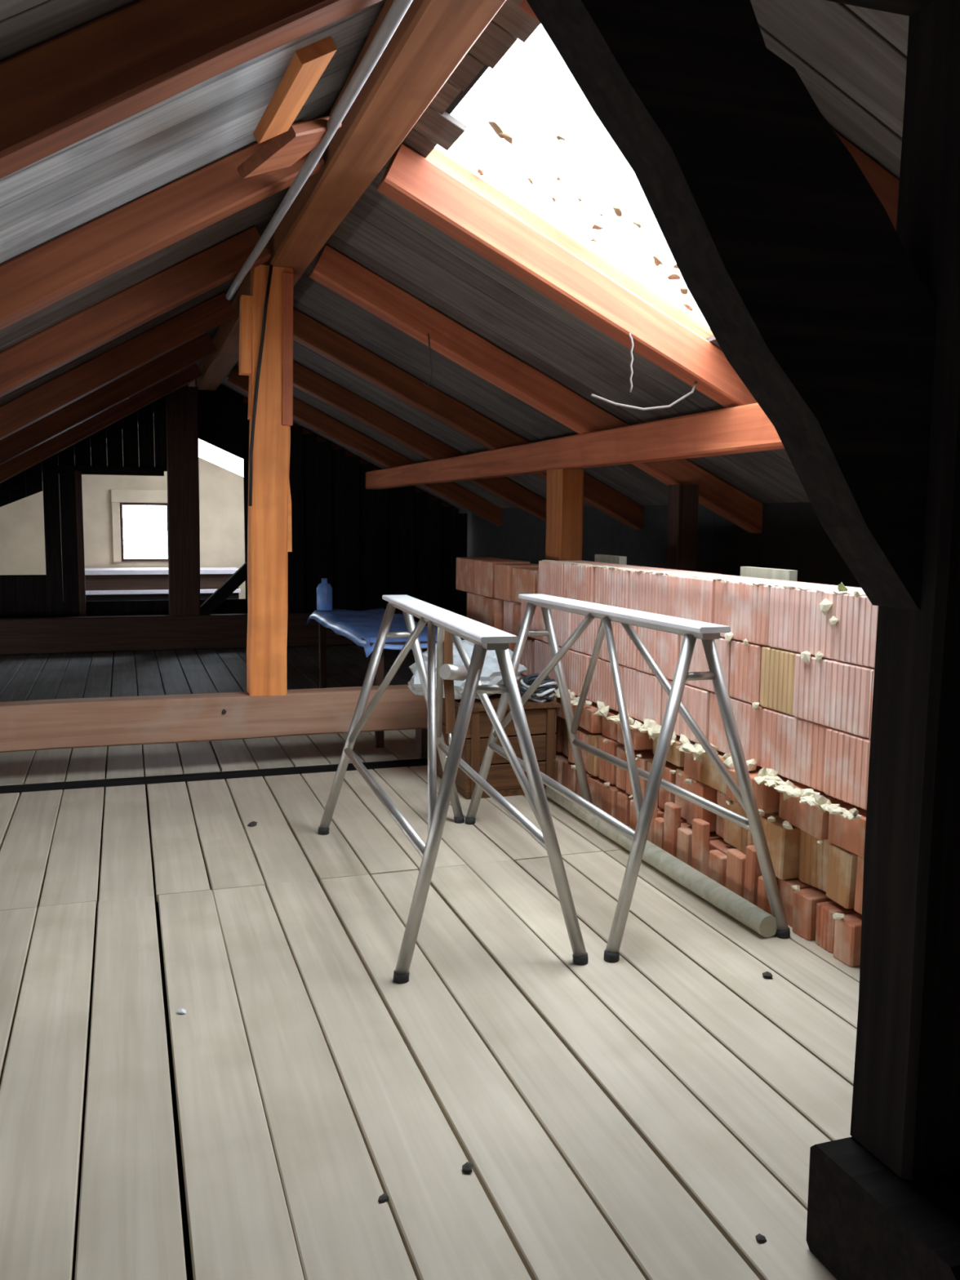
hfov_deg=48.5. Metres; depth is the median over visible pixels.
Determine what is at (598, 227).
dead leaf
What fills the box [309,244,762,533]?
rafter
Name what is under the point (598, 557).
timber offcut
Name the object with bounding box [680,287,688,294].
dead leaf
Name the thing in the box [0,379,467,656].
wall partition
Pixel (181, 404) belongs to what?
post
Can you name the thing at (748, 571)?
timber offcut
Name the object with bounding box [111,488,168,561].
window
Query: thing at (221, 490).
wall
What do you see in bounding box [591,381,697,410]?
cable
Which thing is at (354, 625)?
plastic sheet
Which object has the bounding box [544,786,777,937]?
pole
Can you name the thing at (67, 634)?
tie beam
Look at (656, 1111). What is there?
floor
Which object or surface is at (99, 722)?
tie beam
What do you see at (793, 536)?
wall
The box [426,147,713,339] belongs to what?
frame
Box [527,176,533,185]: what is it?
dead leaf
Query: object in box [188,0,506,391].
ridge beam
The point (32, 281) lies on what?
rafter
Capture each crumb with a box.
[247,821,257,826]
[377,1193,389,1203]
[462,1161,474,1172]
[755,1233,766,1243]
[762,971,772,977]
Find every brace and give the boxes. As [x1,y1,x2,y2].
[200,560,247,615]
[526,0,937,610]
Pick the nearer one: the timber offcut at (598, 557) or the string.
the string
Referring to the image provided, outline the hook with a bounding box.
[422,333,432,386]
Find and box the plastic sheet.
[306,607,462,657]
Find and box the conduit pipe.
[225,0,413,300]
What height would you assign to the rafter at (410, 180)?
1.389 m
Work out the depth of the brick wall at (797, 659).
3.57 m
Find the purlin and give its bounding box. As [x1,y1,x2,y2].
[365,402,784,489]
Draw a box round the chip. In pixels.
[177,1008,186,1013]
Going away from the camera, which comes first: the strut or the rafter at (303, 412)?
the strut
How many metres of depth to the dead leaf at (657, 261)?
3.86 m
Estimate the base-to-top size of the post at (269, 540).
2.066 m
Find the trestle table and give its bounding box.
[311,612,462,747]
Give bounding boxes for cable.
[248,264,273,506]
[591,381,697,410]
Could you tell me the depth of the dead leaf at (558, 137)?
3.35 m
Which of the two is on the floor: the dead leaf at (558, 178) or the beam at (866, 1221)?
the beam at (866, 1221)
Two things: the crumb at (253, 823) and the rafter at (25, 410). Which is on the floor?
the crumb at (253, 823)
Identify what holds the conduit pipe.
attached to the rafter at (32, 281)
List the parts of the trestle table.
leg, leg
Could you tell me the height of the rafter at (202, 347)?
2.523 m
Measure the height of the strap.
0.511 m
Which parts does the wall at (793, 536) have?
eave panel, eave panel, eave panel, eave panel, eave panel, eave panel, eave panel, eave panel, eave panel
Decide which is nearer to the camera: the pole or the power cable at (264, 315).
the pole
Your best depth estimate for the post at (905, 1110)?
1.67 m
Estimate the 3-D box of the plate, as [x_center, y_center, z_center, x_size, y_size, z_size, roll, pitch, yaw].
[-0.546,-1.415,3.059,0.265,0.192,0.221,6,8,37]
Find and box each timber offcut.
[594,554,626,564]
[740,566,797,581]
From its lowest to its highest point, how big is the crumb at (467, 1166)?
0.014 m
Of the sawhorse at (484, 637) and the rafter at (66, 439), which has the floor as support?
the sawhorse at (484, 637)
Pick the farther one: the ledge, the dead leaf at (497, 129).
the ledge
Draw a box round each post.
[165,386,199,615]
[239,264,293,696]
[545,468,583,560]
[849,0,959,1180]
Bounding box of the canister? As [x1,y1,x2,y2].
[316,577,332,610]
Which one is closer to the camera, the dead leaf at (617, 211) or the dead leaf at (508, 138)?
the dead leaf at (508, 138)
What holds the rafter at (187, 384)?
attached to the ceiling at (218, 117)
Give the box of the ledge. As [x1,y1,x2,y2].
[84,567,240,600]
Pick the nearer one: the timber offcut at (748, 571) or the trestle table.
the timber offcut at (748, 571)
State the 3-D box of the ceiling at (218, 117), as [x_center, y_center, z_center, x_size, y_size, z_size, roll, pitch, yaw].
[-3.546,-0.911,6.027,4.521,2.630,16.600,-2,7,-18]
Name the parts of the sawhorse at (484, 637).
leg, rail, leg, leg, plate, rail, leg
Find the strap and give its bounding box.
[439,630,467,759]
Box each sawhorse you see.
[318,595,588,983]
[465,593,790,963]
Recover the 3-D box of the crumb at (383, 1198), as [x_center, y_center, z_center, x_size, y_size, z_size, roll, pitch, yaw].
[-0.178,1.029,1.966,0.019,0.008,0.018,-5,9,-41]
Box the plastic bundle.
[407,640,527,699]
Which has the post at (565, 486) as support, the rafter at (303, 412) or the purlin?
the purlin
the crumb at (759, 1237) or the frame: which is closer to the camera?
the crumb at (759, 1237)
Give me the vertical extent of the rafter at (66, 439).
2.525 m
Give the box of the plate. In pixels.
[237,115,342,178]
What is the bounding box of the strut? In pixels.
[666,484,698,571]
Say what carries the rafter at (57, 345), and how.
attached to the ceiling at (218, 117)
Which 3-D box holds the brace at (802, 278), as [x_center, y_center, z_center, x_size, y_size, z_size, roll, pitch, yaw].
[0.347,-0.491,1.539,0.674,0.905,0.110,-2,7,-18]
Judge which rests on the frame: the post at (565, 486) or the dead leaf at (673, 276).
the dead leaf at (673, 276)
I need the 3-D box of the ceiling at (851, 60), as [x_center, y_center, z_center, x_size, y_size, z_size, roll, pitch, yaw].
[-0.107,-1.555,7.104,2.892,1.434,16.600,-2,7,-18]
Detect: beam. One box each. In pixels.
[0,609,457,654]
[0,684,427,758]
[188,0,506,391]
[806,1136,959,1279]
[826,0,934,16]
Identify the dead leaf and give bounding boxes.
[476,168,484,175]
[488,119,504,138]
[498,132,513,145]
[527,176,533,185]
[556,135,565,141]
[556,176,562,180]
[591,223,604,230]
[591,237,597,243]
[613,205,622,217]
[632,221,641,228]
[652,255,663,266]
[666,273,680,279]
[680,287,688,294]
[681,302,693,311]
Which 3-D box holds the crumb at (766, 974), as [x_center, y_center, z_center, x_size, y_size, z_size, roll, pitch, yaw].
[0.793,0.924,2.942,0.026,0.019,0.024,0,6,-2]
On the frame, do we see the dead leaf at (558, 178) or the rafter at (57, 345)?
the dead leaf at (558, 178)
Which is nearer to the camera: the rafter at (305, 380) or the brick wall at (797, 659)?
the brick wall at (797, 659)
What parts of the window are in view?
frame, frame rail, frame rail, frame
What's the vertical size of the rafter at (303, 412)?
1.391 m
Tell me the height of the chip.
0.012 m
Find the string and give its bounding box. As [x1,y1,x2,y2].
[628,333,633,392]
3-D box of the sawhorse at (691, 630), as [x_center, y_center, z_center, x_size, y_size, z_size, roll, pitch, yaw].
[0.419,0.359,3.782,0.617,0.940,1.518,-2,7,-18]
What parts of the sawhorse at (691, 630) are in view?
leg, rail, leg, plate, leg, rail, leg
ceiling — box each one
[0,0,386,460]
[221,0,909,509]
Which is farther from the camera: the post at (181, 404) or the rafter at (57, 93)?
the post at (181, 404)
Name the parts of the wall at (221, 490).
plaster panel, plaster panel, plaster panel, plaster panel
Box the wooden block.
[253,35,337,143]
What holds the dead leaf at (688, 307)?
on the frame
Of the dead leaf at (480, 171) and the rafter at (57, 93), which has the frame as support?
the dead leaf at (480, 171)
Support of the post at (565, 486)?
on the floor
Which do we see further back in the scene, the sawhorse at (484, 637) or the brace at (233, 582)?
the brace at (233, 582)
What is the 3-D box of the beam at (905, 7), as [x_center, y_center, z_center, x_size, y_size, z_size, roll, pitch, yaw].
[0.289,-1.024,1.453,1.480,0.173,0.112,-2,7,-18]
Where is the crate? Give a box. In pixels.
[436,673,560,799]
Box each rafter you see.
[0,0,382,178]
[0,120,324,329]
[0,225,271,397]
[0,291,237,439]
[0,332,217,465]
[0,363,202,483]
[25,383,188,479]
[225,386,458,513]
[226,365,502,526]
[293,307,643,530]
[293,360,546,522]
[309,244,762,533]
[377,143,756,408]
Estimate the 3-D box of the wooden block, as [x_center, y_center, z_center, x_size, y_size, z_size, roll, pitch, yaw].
[-0.458,-1.330,2.599,0.095,0.094,0.485,-2,7,-23]
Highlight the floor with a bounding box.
[0,613,859,1279]
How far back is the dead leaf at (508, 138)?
3.49 m
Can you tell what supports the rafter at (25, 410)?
attached to the ceiling at (218, 117)
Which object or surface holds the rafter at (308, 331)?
attached to the ceiling at (851, 60)
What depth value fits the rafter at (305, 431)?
10.94 m
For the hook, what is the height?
0.260 m
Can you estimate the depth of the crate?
4.84 m
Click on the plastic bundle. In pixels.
(491, 673)
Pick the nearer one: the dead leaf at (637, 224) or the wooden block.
the wooden block
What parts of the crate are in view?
lid, net coil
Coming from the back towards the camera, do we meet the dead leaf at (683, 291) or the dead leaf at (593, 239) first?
the dead leaf at (683, 291)
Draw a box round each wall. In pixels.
[0,426,245,601]
[456,556,878,967]
[458,502,861,639]

